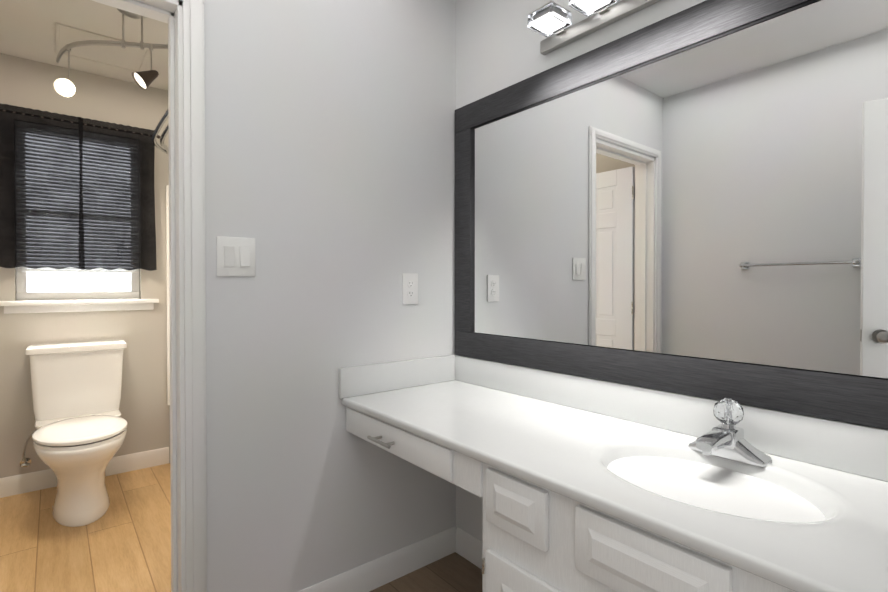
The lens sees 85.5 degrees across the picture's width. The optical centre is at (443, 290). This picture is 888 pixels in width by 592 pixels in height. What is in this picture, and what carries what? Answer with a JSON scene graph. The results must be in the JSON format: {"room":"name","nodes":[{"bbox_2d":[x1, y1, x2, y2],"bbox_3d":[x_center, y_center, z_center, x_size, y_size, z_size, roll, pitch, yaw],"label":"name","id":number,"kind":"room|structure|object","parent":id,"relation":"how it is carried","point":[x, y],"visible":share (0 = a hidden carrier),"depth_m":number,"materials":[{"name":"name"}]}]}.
{"room":"bathroom","nodes":[
{"label":"bathroom","id":0,"kind":"room"},
{"bbox_2d":[0,0,167,90],"bbox_3d":[-0.706,-1.334,1.548,2.120,0.080,4.130,0,1,-39],"label":"ceiling","id":1,"kind":"structure","parent":0,"point":[27,29],"depth_m":2.41,"materials":[{"name":"paint"}]},
{"bbox_2d":[55,23,149,71],"bbox_3d":[-1.851,-1.300,2.607,0.400,0.008,0.380,0,1,-39],"label":"trim","id":2,"kind":"structure","parent":1,"relation":"attached to","point":[133,59],"depth_m":2.62,"materials":[{"name":"paint"}]},
{"bbox_2d":[54,8,167,96],"bbox_3d":[-1.444,-1.095,2.220,0.560,0.409,0.844,0,1,-39],"label":"track light","id":3,"kind":"object","parent":1,"relation":"attached to","point":[143,80],"visible":0.67,"depth_m":2.21,"materials":[{"name":"silver metal"}]},
{"bbox_2d":[0,53,169,477],"bbox_3d":[-1.971,-0.085,3.115,1.880,2.450,0.120,0,1,-39],"label":"wall","id":4,"kind":"structure","parent":0,"point":[142,334],"depth_m":2.93,"materials":[{"name":"paint"}]},
{"bbox_2d":[0,267,158,313],"bbox_3d":[-2.176,-0.414,2.900,0.765,1.083,0.140,0,1,-39],"label":"window unit","id":5,"kind":"structure","parent":4,"relation":"in","point":[57,285],"depth_m":2.89,"materials":[{"name":"white wood"}]},
{"bbox_2d":[17,267,138,272],"bbox_3d":[-2.182,-0.531,2.890,0.584,0.846,0.028,0,1,-39],"label":"window blinds","id":6,"kind":"object","parent":5,"relation":"attached to","point":[72,269],"visible":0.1,"depth_m":2.87,"materials":[{"name":"white plastic"}]},
{"bbox_2d":[0,103,159,270],"bbox_3d":[-2.146,-0.567,2.830,0.827,0.892,0.093,0,1,-39],"label":"window curtain","id":7,"kind":"object","parent":4,"relation":"attached to","point":[77,192],"visible":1,"depth_m":2.81,"materials":[{"name":"black fabric"}]},
{"bbox_2d":[0,447,168,497],"bbox_3d":[-2.224,1.091,2.834,1.057,0.105,0.015,0,1,-39],"label":"baseboard","id":8,"kind":"structure","parent":4,"relation":"attached to","point":[26,483],"depth_m":2.79,"materials":[{"name":"white wood"}]},
{"bbox_2d":[152,108,168,154],"bbox_3d":[-1.256,-0.871,2.413,0.244,0.072,1.857,0,1,-39],"label":"rail","id":9,"kind":"object","parent":4,"relation":"attached to","point":[164,148],"visible":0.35,"depth_m":2.67,"materials":[{"name":"silver metal"}]},
{"bbox_2d":[0,463,482,591],"bbox_3d":[-0.706,1.186,1.573,2.120,0.060,4.130,0,1,-39],"label":"floor","id":10,"kind":"structure","parent":0,"point":[122,543],"depth_m":2.12,"materials":[{"name":"brown wood"}]},
{"bbox_2d":[20,340,127,526],"bbox_3d":[-1.943,0.725,2.542,0.490,0.842,0.813,0,1,-39],"label":"toilet","id":11,"kind":"object","parent":10,"relation":"on","point":[78,434],"visible":1,"depth_m":2.58,"materials":[{"name":"ceramic"}]},
{"bbox_2d":[166,185,169,462],"bbox_3d":[-0.929,0.231,2.690,0.800,1.827,1.857,0,1,-39],"label":"tub surround","id":12,"kind":"object","parent":10,"relation":"on","point":[167,295],"visible":0.08,"depth_m":3.15,"materials":[{"name":"plastic"}]},
{"bbox_2d":[339,355,887,591],"bbox_3d":[0.418,0.711,1.211,0.587,0.897,1.878,0,1,-39],"label":"bathroom vanity","id":13,"kind":"object","parent":10,"relation":"on","point":[580,483],"depth_m":1.10,"materials":[{"name":"stone"}]},
{"bbox_2d":[181,0,455,591],"bbox_3d":[-0.718,-0.069,1.576,1.880,2.450,0.130,0,1,-39],"label":"wall","id":14,"kind":"structure","parent":0,"point":[330,156],"depth_m":1.71,"materials":[{"name":"paint"}]},
{"bbox_2d":[92,0,206,591],"bbox_3d":[-1.094,0.120,1.272,0.816,2.078,0.168,0,1,-39],"label":"door frame","id":15,"kind":"structure","parent":14,"relation":"attached to","point":[184,19],"depth_m":1.45,"materials":[{"name":"white wood"}]},
{"bbox_2d":[216,236,254,276],"bbox_3d":[-0.659,-0.107,1.528,0.118,0.125,0.015,0,1,-39],"label":"switch plate","id":16,"kind":"object","parent":14,"relation":"attached to","point":[235,256],"visible":1,"depth_m":1.53,"materials":[{"name":"plastic"}]},
{"bbox_2d":[298,527,453,591],"bbox_3d":[-0.336,1.101,1.804,1.013,0.105,0.015,0,1,-39],"label":"baseboard","id":17,"kind":"structure","parent":14,"relation":"attached to","point":[380,571],"depth_m":1.90,"materials":[{"name":"white wood"}]},
{"bbox_2d":[402,273,417,303],"bbox_3d":[-0.137,-0.006,1.958,0.076,0.125,0.009,0,1,-39],"label":"electrical outlet plate","id":18,"kind":"object","parent":14,"relation":"attached to","point":[409,288],"visible":1,"depth_m":1.95,"materials":[{"name":"plastic"}]},
{"bbox_2d":[456,486,482,541],"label":"wall","id":19,"kind":"structure","parent":0,"point":[469,507],"depth_m":2.06,"materials":[{"name":"paint"}]},
{"bbox_2d":[456,0,705,108],"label":"wall","id":20,"kind":"structure","parent":0,"point":[498,45],"depth_m":1.86,"materials":[{"name":"paint"}]},
{"bbox_2d":[528,0,660,54],"bbox_3d":[0.520,-0.882,1.420,0.140,0.082,0.678,0,1,-39],"label":"sconce","id":21,"kind":"object","parent":20,"relation":"attached to","point":[551,21],"visible":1,"depth_m":1.55,"materials":[{"name":"silver metal"}]},
{"bbox_2d":[455,0,887,428],"bbox_3d":[0.636,-0.243,1.378,0.022,1.062,1.847,0,1,-39],"label":"framed mirror","id":22,"kind":"object","parent":20,"relation":"attached to","point":[693,200],"visible":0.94,"depth_m":1.31,"materials":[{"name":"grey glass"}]}
]}

